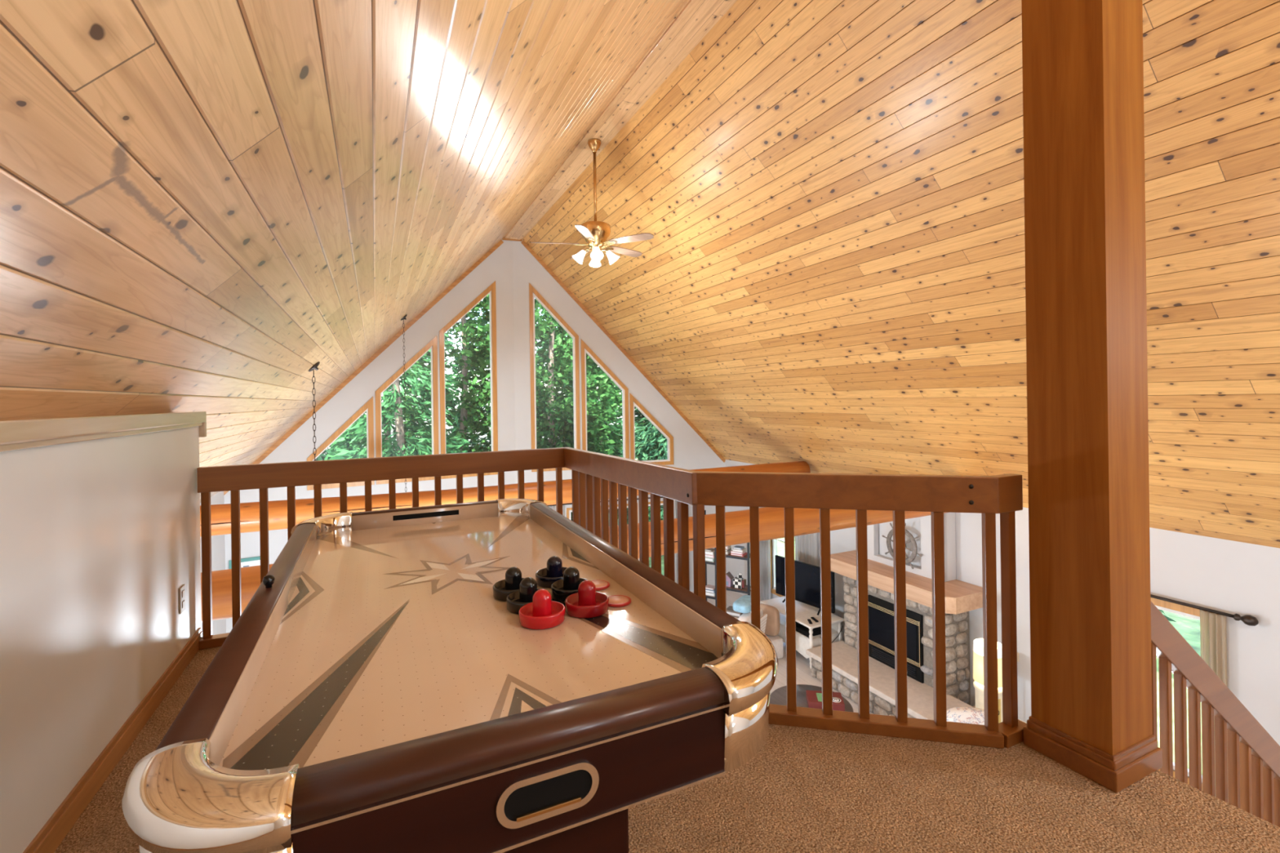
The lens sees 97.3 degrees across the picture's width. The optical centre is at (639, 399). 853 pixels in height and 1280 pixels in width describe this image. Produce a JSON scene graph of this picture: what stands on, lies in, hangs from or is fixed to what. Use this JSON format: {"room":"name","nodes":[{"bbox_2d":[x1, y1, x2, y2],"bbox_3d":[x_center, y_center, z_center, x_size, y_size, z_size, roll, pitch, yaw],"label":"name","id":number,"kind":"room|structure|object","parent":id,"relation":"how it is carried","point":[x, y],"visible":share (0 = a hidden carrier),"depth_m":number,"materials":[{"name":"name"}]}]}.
{"room":"loft game room","nodes":[
{"label":"loft game room","id":0,"kind":"room"},
{"bbox_2d":[0,426,201,852],"bbox_3d":[-0.856,0.654,-0.216,0.130,1.115,6.745,-1,0,-25],"label":"wall","id":1,"kind":"structure","parent":0,"point":[100,539],"depth_m":1.70,"materials":[{"name":"paint"}]},
{"bbox_2d":[0,411,206,452],"bbox_3d":[-0.866,0.106,-0.201,0.170,0.132,6.775,-1,0,-25],"label":"half wall cap","id":2,"kind":"object","parent":1,"relation":"attached to","point":[15,433],"visible":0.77,"depth_m":1.71,"materials":[{"name":"beige wood"}]},
{"bbox_2d":[22,627,202,852],"bbox_3d":[-0.776,1.166,-0.207,0.015,0.090,6.700,-1,0,-25],"label":"baseboard","id":3,"kind":"structure","parent":1,"relation":"attached to","point":[48,839],"depth_m":1.83,"materials":[{"name":"brown wood"}]},
{"bbox_2d":[178,584,185,613],"bbox_3d":[-2.087,0.909,2.571,0.009,0.116,0.072,-1,0,-25],"label":"wall outlet","id":4,"kind":"object","parent":1,"relation":"attached to","point":[182,589],"visible":1,"depth_m":2.56,"materials":[{"name":"white plastic"}]},
{"bbox_2d":[200,491,226,635],"bbox_3d":[-3.818,2.968,2.716,0.170,3.110,14.600,-1,0,-25],"label":"wall","id":5,"kind":"structure","parent":0,"point":[218,546],"depth_m":8.82,"materials":[{"name":"white paint"}]},
{"bbox_2d":[200,461,810,537],"bbox_3d":[-1.229,1.381,8.477,9.443,0.378,0.384,-1,0,-25],"label":"log beam","id":6,"kind":"structure","parent":5,"relation":"attached to","point":[220,514],"depth_m":7.35,"materials":[{"name":"orange wood"}]},
{"bbox_2d":[200,506,946,622],"bbox_3d":[0.093,1.398,5.669,9.443,0.386,0.390,-1,0,-25],"label":"log beam","id":7,"kind":"structure","parent":5,"relation":"attached to","point":[771,520],"depth_m":5.95,"materials":[{"name":"orange wood"}]},
{"bbox_2d":[0,0,687,502],"bbox_3d":[-2.193,-0.806,4.168,5.330,5.421,15.800,-1,0,-25],"label":"ceiling","id":8,"kind":"structure","parent":0,"point":[205,205],"depth_m":1.70,"materials":[{"name":"brown wood"}]},
{"bbox_2d":[308,361,319,511],"bbox_3d":[-3.157,0.710,5.473,0.260,2.166,0.260,-1,0,-25],"label":"pendant lamp","id":9,"kind":"object","parent":8,"relation":"hanging from","point":[315,366],"visible":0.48,"depth_m":5.46,"materials":[{"name":"brown metal"}]},
{"bbox_2d":[400,314,407,492],"bbox_3d":[-3.663,0.157,8.775,0.260,2.986,0.260,-1,0,-25],"label":"pendant lamp","id":10,"kind":"object","parent":8,"relation":"hanging from","point":[406,315],"visible":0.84,"depth_m":8.77,"materials":[{"name":"brown metal"}]},
{"bbox_2d":[224,239,515,633],"bbox_3d":[-4.871,0.572,10.533,5.199,7.930,0.150,-1,0,-32],"label":"wall","id":11,"kind":"structure","parent":0,"point":[497,267],"depth_m":10.74,"materials":[{"name":"paint"}]},
{"bbox_2d":[228,555,260,568],"bbox_3d":[-6.528,2.790,9.355,0.480,0.320,0.030,-1,0,-32],"label":"framed print","id":12,"kind":"object","parent":11,"relation":"attached to","point":[255,561],"visible":0.25,"depth_m":9.36,"materials":[{"name":"white paper"}]},
{"bbox_2d":[306,396,374,490],"bbox_3d":[-5.395,0.759,10.160,1.068,1.630,0.120,-1,0,-32],"label":"window","id":13,"kind":"structure","parent":11,"relation":"in","point":[368,406],"depth_m":10.24,"materials":[{"name":"brown wood"}]},
{"bbox_2d":[374,335,439,484],"bbox_3d":[-4.449,0.151,10.761,1.118,2.820,0.120,-1,0,-32],"label":"window","id":14,"kind":"structure","parent":11,"relation":"in","point":[432,345],"depth_m":10.88,"materials":[{"name":"brown wood"}]},
{"bbox_2d":[439,280,497,479],"bbox_3d":[-3.468,-0.455,11.384,1.138,4.005,0.120,-1,0,-32],"label":"window","id":15,"kind":"structure","parent":11,"relation":"in","point":[491,290],"depth_m":11.58,"materials":[{"name":"brown wood"}]},
{"bbox_2d":[223,237,725,495],"bbox_3d":[-2.608,-0.885,11.505,9.951,5.028,0.627,-1,0,-25],"label":"trim","id":16,"kind":"structure","parent":11,"relation":"attached to","point":[495,247],"depth_m":11.34,"materials":[{"name":"brown wood"}]},
{"bbox_2d":[512,240,726,591],"bbox_3d":[-0.243,0.498,12.719,5.078,7.950,0.150,-1,0,-18],"label":"wall","id":17,"kind":"structure","parent":0,"point":[691,451],"depth_m":12.29,"materials":[{"name":"paint"}]},
{"bbox_2d":[528,282,580,471],"bbox_3d":[-1.842,-0.485,12.161,1.053,4.020,0.120,-1,0,-18],"label":"window","id":18,"kind":"structure","parent":17,"relation":"in","point":[533,293],"depth_m":12.06,"materials":[{"name":"brown wood"}]},
{"bbox_2d":[566,505,600,519],"bbox_3d":[-1.219,3.252,12.349,0.786,1.830,0.120,-1,0,-18],"label":"window","id":19,"kind":"structure","parent":17,"relation":"in","point":[569,510],"depth_m":12.19,"materials":[{"name":"brown wood"}]},
{"bbox_2d":[580,338,629,458],"bbox_3d":[-0.781,0.086,12.507,1.063,2.850,0.120,-1,0,-18],"label":"window","id":20,"kind":"structure","parent":17,"relation":"in","point":[585,349],"depth_m":12.43,"materials":[{"name":"brown wood"}]},
{"bbox_2d":[547,496,662,506],"bbox_3d":[-0.445,2.226,12.501,3.746,0.099,0.126,-1,0,-18],"label":"curtain rod","id":21,"kind":"object","parent":17,"relation":"attached to","point":[660,496],"visible":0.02,"depth_m":12.13,"materials":[{"name":"brown metal"}]},
{"bbox_2d":[547,505,564,515],"bbox_3d":[-1.810,3.345,12.039,0.413,2.160,0.080,-1,0,-19],"label":"curtain","id":22,"kind":"object","parent":21,"relation":"hanging from","point":[553,508],"visible":0.04,"depth_m":12.06,"materials":[{"name":"grey fabric"}]},
{"bbox_2d":[673,500,678,583],"bbox_3d":[0.941,3.307,12.943,0.382,2.160,0.084,-1,0,-20],"label":"curtain","id":23,"kind":"object","parent":21,"relation":"hanging from","point":[675,504],"visible":0.16,"depth_m":12.90,"materials":[{"name":"grey fabric"}]},
{"bbox_2d":[503,0,737,239],"bbox_3d":[0.349,-3.443,5.381,0.420,0.065,15.800,-1,0,-25],"label":"beam","id":24,"kind":"structure","parent":17,"relation":"attached to","point":[695,19],"depth_m":6.26,"materials":[{"name":"brown wood"}]},
{"bbox_2d":[530,137,653,267],"bbox_3d":[-0.625,-2.592,7.455,1.598,1.619,1.546,-1,0,-25],"label":"ceiling fan","id":25,"kind":"object","parent":24,"relation":"hanging from","point":[596,233],"visible":1,"depth_m":7.32,"materials":[{"name":"gold metal"}]},
{"bbox_2d":[629,392,673,465],"bbox_3d":[0.256,0.667,12.845,1.033,1.660,0.120,-1,0,-18],"label":"window","id":26,"kind":"structure","parent":17,"relation":"in","point":[633,402],"depth_m":12.79,"materials":[{"name":"brown wood"}]},
{"bbox_2d":[648,501,662,506],"bbox_3d":[0.351,3.231,12.865,0.786,1.830,0.120,-1,0,-18],"label":"window","id":27,"kind":"structure","parent":17,"relation":"in","point":[661,502],"depth_m":12.83,"materials":[{"name":"brown wood"}]},
{"bbox_2d":[53,646,1279,852],"bbox_3d":[0.524,1.363,0.437,3.187,0.340,6.760,-1,0,-25],"label":"floor","id":28,"kind":"structure","parent":0,"point":[806,790],"depth_m":1.64,"materials":[{"name":"beige carpet"}]},
{"bbox_2d":[121,498,777,852],"bbox_3d":[-0.494,0.792,1.495,0.873,0.829,1.824,-1,0,-25],"label":"table","id":29,"kind":"object","parent":28,"relation":"on","point":[374,692],"visible":1,"depth_m":0.81,"materials":[{"name":"brown wood"}]},
{"bbox_2d":[493,566,524,601],"bbox_3d":[-0.299,0.428,1.331,0.095,0.066,0.095,-1,0,-25],"label":"mallet","id":30,"kind":"object","parent":29,"relation":"on","point":[502,588],"visible":0.72,"depth_m":1.31,"materials":[{"name":"black plastic"}]},
{"bbox_2d":[506,577,540,614],"bbox_3d":[-0.248,0.427,1.251,0.095,0.066,0.095,-1,0,-25],"label":"mallet","id":31,"kind":"object","parent":29,"relation":"on","point":[515,600],"visible":0.69,"depth_m":1.23,"materials":[{"name":"black plastic"}]},
{"bbox_2d":[519,588,564,629],"bbox_3d":[-0.203,0.427,1.170,0.095,0.066,0.095,-1,0,-25],"label":"mallet","id":32,"kind":"object","parent":29,"relation":"on","point":[543,613],"visible":1,"depth_m":1.15,"materials":[{"name":"red plastic"}]},
{"bbox_2d":[535,555,568,588],"bbox_3d":[-0.215,0.427,1.419,0.095,0.066,0.095,-1,0,-25],"label":"mallet","id":33,"kind":"object","parent":29,"relation":"on","point":[544,577],"visible":0.8,"depth_m":1.40,"materials":[{"name":"black plastic"}]},
{"bbox_2d":[551,566,587,601],"bbox_3d":[-0.161,0.426,1.325,0.095,0.066,0.095,-1,0,-25],"label":"mallet","id":34,"kind":"object","parent":29,"relation":"on","point":[561,589],"visible":0.77,"depth_m":1.31,"materials":[{"name":"black plastic"}]},
{"bbox_2d":[564,580,608,618],"bbox_3d":[-0.115,0.426,1.225,0.095,0.066,0.095,-1,0,-25],"label":"mallet","id":35,"kind":"object","parent":29,"relation":"on","point":[586,603],"visible":1,"depth_m":1.21,"materials":[{"name":"red plastic"}]},
{"bbox_2d":[591,580,609,591],"bbox_3d":[-0.106,0.456,1.384,0.063,0.006,0.063,-1,0,-25],"label":"puck","id":36,"kind":"object","parent":29,"relation":"on","point":[599,584],"visible":0.58,"depth_m":1.38,"materials":[{"name":"red plastic"}]},
{"bbox_2d":[608,595,631,607],"bbox_3d":[-0.051,0.455,1.273,0.063,0.006,0.063,-1,0,-25],"label":"puck","id":37,"kind":"object","parent":29,"relation":"on","point":[615,601],"visible":0.74,"depth_m":1.26,"materials":[{"name":"red plastic"}]},
{"bbox_2d":[196,447,1026,748],"bbox_3d":[-0.277,0.744,2.922,3.661,0.920,1.297,-1,0,15],"label":"balustrade","id":38,"kind":"object","parent":28,"relation":"on","point":[591,472],"visible":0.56,"depth_m":2.08,"materials":[{"name":"brown wood"}]},
{"bbox_2d":[1021,0,1162,793],"bbox_3d":[1.462,-1.015,1.866,0.270,4.390,0.270,-1,0,-25],"label":"timber post","id":39,"kind":"object","parent":28,"relation":"on","point":[1085,244],"visible":1,"depth_m":1.78,"materials":[{"name":"brown wood"}]},
{"bbox_2d":[691,590,873,714],"bbox_3d":[0.501,4.514,5.290,10.100,0.100,15.600,-1,0,-25],"label":"floor","id":40,"kind":"structure","parent":0,"point":[803,674],"depth_m":9.20,"materials":[{"name":"beige carpet"}]},
{"bbox_2d":[704,510,751,617],"bbox_3d":[1.659,3.323,10.835,1.062,2.250,0.358,-1,0,32],"label":"bookshelf","id":41,"kind":"object","parent":40,"relation":"on","point":[747,589],"visible":0.19,"depth_m":10.59,"materials":[{"name":"metal"}]},
{"bbox_2d":[705,556,715,562],"bbox_3d":[1.363,3.082,10.982,0.260,0.075,0.241,-1,0,32],"label":"game box","id":42,"kind":"object","parent":41,"relation":"on","point":[707,559],"visible":0.3,"depth_m":10.86,"materials":[{"name":"white cardboard"}]},
{"bbox_2d":[705,554,715,558],"bbox_3d":[1.370,3.019,10.976,0.250,0.050,0.221,-1,0,32],"label":"book","id":43,"kind":"object","parent":42,"relation":"on","point":[706,555],"visible":0.3,"depth_m":10.85,"materials":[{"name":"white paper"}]},
{"bbox_2d":[705,550,714,555],"bbox_3d":[1.361,2.964,10.982,0.240,0.060,0.201,-1,0,32],"label":"book","id":44,"kind":"object","parent":43,"relation":"on","point":[708,553],"visible":0.42,"depth_m":10.88,"materials":[{"name":"white paper"}]},
{"bbox_2d":[705,548,714,551],"bbox_3d":[1.352,2.922,10.987,0.170,0.025,0.151,-1,0,32],"label":"book","id":45,"kind":"object","parent":44,"relation":"on","point":[707,549],"visible":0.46,"depth_m":10.93,"materials":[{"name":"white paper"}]},
{"bbox_2d":[705,591,715,596],"bbox_3d":[1.372,3.749,10.982,0.280,0.060,0.241,-1,0,32],"label":"game box","id":46,"kind":"object","parent":41,"relation":"on","point":[706,593],"visible":0.3,"depth_m":10.85,"materials":[{"name":"white cardboard"}]},
{"bbox_2d":[705,585,715,593],"bbox_3d":[1.371,3.694,10.982,0.280,0.050,0.231,-1,0,32],"label":"game box","id":47,"kind":"object","parent":46,"relation":"on","point":[706,590],"visible":0.36,"depth_m":10.86,"materials":[{"name":"white cardboard"}]},
{"bbox_2d":[705,584,715,590],"bbox_3d":[1.379,3.654,10.976,0.200,0.030,0.181,-1,0,32],"label":"book","id":48,"kind":"object","parent":47,"relation":"on","point":[708,586],"visible":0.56,"depth_m":10.93,"materials":[{"name":"white paper"}]},
{"bbox_2d":[725,571,734,586],"bbox_3d":[1.680,3.430,10.777,0.207,0.249,0.150,-1,0,32],"label":"house","id":49,"kind":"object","parent":41,"relation":"on","point":[729,577],"visible":0.68,"depth_m":10.72,"materials":[{"name":"paint"}]},
{"bbox_2d":[726,605,743,617],"bbox_3d":[1.812,4.033,10.712,0.320,0.100,0.241,-1,0,32],"label":"game box","id":50,"kind":"object","parent":41,"relation":"on","point":[730,611],"visible":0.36,"depth_m":10.62,"materials":[{"name":"white paper"}]},
{"bbox_2d":[730,552,746,556],"bbox_3d":[1.873,2.915,10.664,0.250,0.035,0.201,-1,0,32],"label":"book","id":51,"kind":"object","parent":41,"relation":"on","point":[745,553],"visible":0.6,"depth_m":10.58,"materials":[{"name":"white paper"}]},
{"bbox_2d":[730,550,746,555],"bbox_3d":[1.864,2.877,10.670,0.230,0.040,0.191,-1,0,32],"label":"book","id":52,"kind":"object","parent":51,"relation":"on","point":[731,551],"visible":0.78,"depth_m":10.60,"materials":[{"name":"white paper"}]},
{"bbox_2d":[733,547,746,552],"bbox_3d":[1.881,2.834,10.659,0.200,0.045,0.181,-1,0,32],"label":"book","id":53,"kind":"object","parent":52,"relation":"on","point":[744,549],"visible":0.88,"depth_m":10.59,"materials":[{"name":"white paper"}]},
{"bbox_2d":[733,545,744,549],"bbox_3d":[1.872,2.797,10.664,0.160,0.030,0.151,-1,0,32],"label":"book","id":54,"kind":"object","parent":53,"relation":"on","point":[737,547],"visible":1,"depth_m":10.63,"materials":[{"name":"white paper"}]},
{"bbox_2d":[733,573,746,588],"bbox_3d":[1.889,3.412,10.660,0.220,0.280,0.140,-1,0,32],"label":"ornament","id":55,"kind":"object","parent":41,"relation":"on","point":[739,582],"visible":1,"depth_m":10.61,"materials":[{"name":"multicoloured ceramic"}]},
{"bbox_2d":[734,608,763,623],"bbox_3d":[1.532,3.965,9.456,0.874,0.970,0.970,-1,0,35],"label":"armchair","id":56,"kind":"object","parent":40,"relation":"on","point":[746,617],"visible":0.04,"depth_m":9.08,"materials":[{"name":"white fabric"}]},
{"bbox_2d":[733,595,751,613],"bbox_3d":[1.749,3.371,9.300,0.302,0.160,0.550,-1,0,36],"label":"pillow","id":57,"kind":"object","parent":56,"relation":"on","point":[742,605],"visible":0.69,"depth_m":9.12,"materials":[{"name":"fabric"}]},
{"bbox_2d":[760,613,767,633],"bbox_3d":[1.938,3.808,9.175,0.139,0.544,0.420,-1,0,35],"label":"striped throw","id":58,"kind":"object","parent":56,"relation":"on","point":[763,619],"visible":0.26,"depth_m":9.22,"materials":[{"name":"beige fabric"}]},
{"bbox_2d":[765,634,783,658],"bbox_3d":[2.225,4.270,9.817,0.320,0.340,0.480,-1,0,-25],"label":"footstool","id":59,"kind":"object","parent":40,"relation":"on","point":[777,642],"visible":0.2,"depth_m":9.63,"materials":[{"name":"white fabric"}]},
{"bbox_2d":[760,603,780,635],"bbox_3d":[2.214,3.825,9.803,0.160,0.500,0.460,-1,0,-45],"label":"cushion","id":60,"kind":"object","parent":59,"relation":"on","point":[772,625],"visible":0.6,"depth_m":9.67,"materials":[{"name":"fabric"}]},
{"bbox_2d":[760,596,844,669],"bbox_3d":[2.844,4.074,9.976,0.740,0.715,1.340,-1,0,-25],"label":"console","id":61,"kind":"object","parent":40,"relation":"on","point":[803,611],"visible":0.31,"depth_m":9.59,"materials":[{"name":"white paint"}]},
{"bbox_2d":[775,555,835,615],"bbox_3d":[2.913,3.292,10.016,0.251,0.793,1.260,-1,0,-35],"label":"television","id":62,"kind":"object","parent":61,"relation":"on","point":[807,576],"visible":0.56,"depth_m":9.95,"materials":[{"name":"black plastic"}]},
{"bbox_2d":[795,621,821,637],"bbox_3d":[2.844,3.911,9.690,0.380,0.079,0.560,-1,0,-25],"label":"cable box","id":63,"kind":"object","parent":61,"relation":"on","point":[801,628],"visible":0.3,"depth_m":9.49,"materials":[{"name":"black plastic"}]},
{"bbox_2d":[769,684,853,712],"bbox_3d":[2.219,4.202,7.339,1.060,0.475,1.060,-1,0,-25],"label":"coffee table","id":64,"kind":"object","parent":40,"relation":"on","point":[779,696],"visible":0.16,"depth_m":7.53,"materials":[{"name":"brown wood"}]},
{"bbox_2d":[805,689,844,711],"bbox_3d":[2.402,3.910,7.316,0.440,0.102,0.300,-1,0,10],"label":"board game box","id":65,"kind":"object","parent":64,"relation":"on","point":[814,698],"visible":0.79,"depth_m":7.24,"materials":[{"name":"red cardboard"}]},
{"bbox_2d":[805,512,982,719],"bbox_3d":[3.690,2.855,8.354,1.260,3.130,2.370,-1,0,-25],"label":"stone fireplace","id":66,"kind":"object","parent":40,"relation":"on","point":[962,597],"visible":0.56,"depth_m":8.10,"materials":[{"name":"grey stone"}]},
{"bbox_2d":[881,523,922,568],"bbox_3d":[3.948,2.196,8.496,0.054,0.711,0.711,-1,0,-25],"label":"wheel","id":67,"kind":"object","parent":66,"relation":"attached to","point":[914,552],"visible":0.54,"depth_m":8.37,"materials":[{"name":"grey wood"}]},
{"bbox_2d":[946,706,984,724],"bbox_3d":[3.548,3.888,5.766,0.640,1.068,0.887,-1,0,5],"label":"chair","id":68,"kind":"object","parent":40,"relation":"on","point":[957,714],"visible":0.04,"depth_m":6.05,"materials":[{"name":"white fabric"}]},
{"bbox_3d":[4.158,4.096,6.550,0.680,0.635,0.680,-1,0,-25],"label":"end table","id":69,"kind":"object","parent":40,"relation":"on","visible":0},
{"bbox_2d":[973,638,1002,723],"bbox_3d":[4.058,3.291,6.552,0.320,0.975,0.320,-1,0,-25],"label":"table lamp","id":70,"kind":"object","parent":69,"relation":"on","point":[978,651],"visible":0.38,"depth_m":6.49,"materials":[{"name":"beige paint"}]},
{"bbox_2d":[973,680,1002,722],"bbox_3d":[4.061,3.544,6.552,0.320,0.470,0.320,-1,0,-25],"label":"canister","id":71,"kind":"object","parent":70,"relation":"on","point":[979,688],"depth_m":6.48,"materials":[{"name":"beige paint"}]},
{"bbox_3d":[3.721,2.819,2.379,4.331,3.244,1.170,-1,0,-25],"label":"staircase","id":72,"kind":"structure","parent":40,"relation":"on","visible":0},
{"bbox_2d":[1151,601,1279,827],"bbox_3d":[3.420,2.029,2.891,4.073,3.137,0.044,-1,0,-25],"label":"stair railing","id":73,"kind":"object","parent":72,"relation":"attached to","point":[1249,775],"visible":0.5,"depth_m":2.43,"materials":[{"name":"brown wood"}]},
{"bbox_2d":[522,0,1279,548],"bbox_3d":[2.987,-0.798,6.605,5.383,5.655,15.800,-1,0,-25],"label":"ceiling","id":74,"kind":"structure","parent":0,"point":[830,277],"depth_m":5.36,"materials":[{"name":"brown wood"}]},
{"bbox_2d":[724,459,1279,783],"bbox_3d":[5.158,2.815,6.912,0.150,3.170,14.550,-1,0,-25],"label":"wall","id":75,"kind":"structure","parent":0,"point":[1232,577],"depth_m":5.69,"materials":[{"name":"white paint"}]},
{"bbox_2d":[770,538,795,596],"bbox_3d":[2.975,3.034,11.476,0.120,2.030,1.010,-1,0,-25],"label":"window","id":76,"kind":"structure","parent":75,"relation":"in","point":[773,550],"depth_m":11.82,"materials":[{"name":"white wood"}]},
{"bbox_2d":[1150,597,1223,791],"bbox_3d":[5.489,3.030,6.133,0.120,1.870,1.320,-1,0,-25],"label":"window","id":77,"kind":"structure","parent":75,"relation":"in","point":[1193,613],"depth_m":5.83,"materials":[{"name":"brown wood"}]},
{"bbox_2d":[1150,594,1258,626],"bbox_3d":[5.378,2.082,6.103,0.126,0.100,1.870,-1,0,-25],"label":"curtain rod","id":78,"kind":"object","parent":75,"relation":"attached to","point":[1248,620],"visible":0.45,"depth_m":5.46,"materials":[{"name":"brown metal"}]},
{"bbox_2d":[1200,609,1228,803],"bbox_3d":[5.647,3.061,5.541,0.057,1.924,0.195,-1,0,-25],"label":"curtain","id":79,"kind":"object","parent":78,"relation":"hanging from","point":[1213,637],"visible":0.37,"depth_m":5.54,"materials":[{"name":"beige fabric"}]},
{"bbox_3d":[2.882,1.941,11.401,0.126,0.100,2.420,-1,0,-25],"label":"curtain rod","id":80,"kind":"object","parent":75,"relation":"attached to","visible":0},
{"bbox_2d":[759,506,770,600],"bbox_3d":[2.598,3.165,12.022,0.091,2.400,0.580,-1,0,-25],"label":"curtain","id":81,"kind":"object","parent":80,"relation":"hanging from","point":[764,545],"visible":0.28,"depth_m":11.93,"materials":[{"name":"grey fabric"}]},
{"bbox_2d":[795,533,817,566],"bbox_3d":[3.175,3.157,10.796,0.091,2.400,0.630,-1,0,-25],"label":"curtain","id":82,"kind":"object","parent":80,"relation":"hanging from","point":[806,545],"visible":0.21,"depth_m":10.75,"materials":[{"name":"grey fabric"}]},
{"label":"outside","id":83,"kind":"structure","parent":0,"visible":0},
{"bbox_2d":[481,448,1202,774],"bbox_3d":[-7.888,5.104,22.780,85.000,0.150,72.000,-1,0,-25],"label":"lawn","id":84,"kind":"structure","parent":83,"point":[1188,628],"depth_m":11.44,"materials":[{"name":"green plant"}]},
{"bbox_2d":[315,412,388,460],"bbox_3d":[-9.987,-1.860,17.648,3.940,13.870,4.000,-1,0,-11],"label":"pine tree","id":85,"kind":"object","parent":84,"relation":"on","point":[322,456],"visible":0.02,"depth_m":16.73,"materials":[{"name":"green plant"}]},
{"bbox_2d":[359,352,431,453],"bbox_3d":[-9.819,-3.690,21.956,4.003,17.523,4.082,-1,0,23],"label":"cedar tree","id":86,"kind":"object","parent":84,"relation":"on","point":[406,393],"visible":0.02,"depth_m":21.67,"materials":[{"name":"green plant"}]},
{"bbox_2d":[324,330,469,460],"bbox_3d":[-6.455,-0.956,15.096,3.858,11.969,3.891,-1,0,40],"label":"cedar tree","id":87,"kind":"object","parent":84,"relation":"on","point":[352,436],"visible":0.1,"depth_m":14.82,"materials":[{"name":"green plant"}]},
{"bbox_2d":[401,293,491,455],"bbox_3d":[-6.083,-2.330,19.260,3.918,14.701,3.900,-1,0,-38],"label":"maple tree","id":88,"kind":"object","parent":84,"relation":"on","point":[478,355],"visible":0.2,"depth_m":18.62,"materials":[{"name":"green plant"}]},
{"bbox_2d":[450,300,542,451],"bbox_3d":[-6.021,-4.134,23.956,4.215,18.307,4.211,-1,0,-25],"label":"pine tree","id":89,"kind":"object","parent":84,"relation":"on","point":[484,322],"visible":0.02,"depth_m":23.43,"materials":[{"name":"green plant"}]},
{"bbox_2d":[487,297,617,520],"bbox_3d":[-2.554,-0.740,16.701,3.794,11.429,3.755,-1,0,-25],"label":"maple tree","id":90,"kind":"object","parent":84,"relation":"on","point":[559,424],"visible":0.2,"depth_m":15.88,"materials":[{"name":"green plant"}]},
{"bbox_2d":[535,306,622,519],"bbox_3d":[-2.407,-2.256,21.218,4.093,14.458,4.050,-1,0,-42],"label":"cedar tree","id":91,"kind":"object","parent":84,"relation":"on","point":[617,451],"visible":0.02,"depth_m":20.65,"materials":[{"name":"green plant"}]},
{"bbox_2d":[558,335,622,453],"bbox_3d":[-2.125,-3.724,25.552,3.923,17.379,3.910,-1,0,-22],"label":"maple tree","id":92,"kind":"object","parent":84,"relation":"on","point":[619,397],"visible":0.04,"depth_m":25.48,"materials":[{"name":"green plant"}]},
{"bbox_2d":[619,406,666,524],"bbox_3d":[1.157,-0.709,18.673,3.896,11.272,3.871,-1,0,-25],"label":"pine tree","id":93,"kind":"object","parent":84,"relation":"on","point":[657,443],"visible":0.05,"depth_m":17.96,"materials":[{"name":"green plant"}]},
{"bbox_2d":[637,422,663,460],"bbox_3d":[1.497,-1.760,22.834,3.836,13.357,3.812,-1,0,-25],"label":"maple tree","id":94,"kind":"object","parent":84,"relation":"on","point":[648,422],"visible":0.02,"depth_m":22.37,"materials":[{"name":"green plant"}]},
{"bbox_2d":[1158,608,1176,622],"bbox_3d":[8.702,-0.311,12.065,3.859,10.264,3.860,-1,0,18],"label":"pine tree","id":95,"kind":"object","parent":84,"relation":"on","point":[1166,617],"visible":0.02,"depth_m":10.73,"materials":[{"name":"green plant"}]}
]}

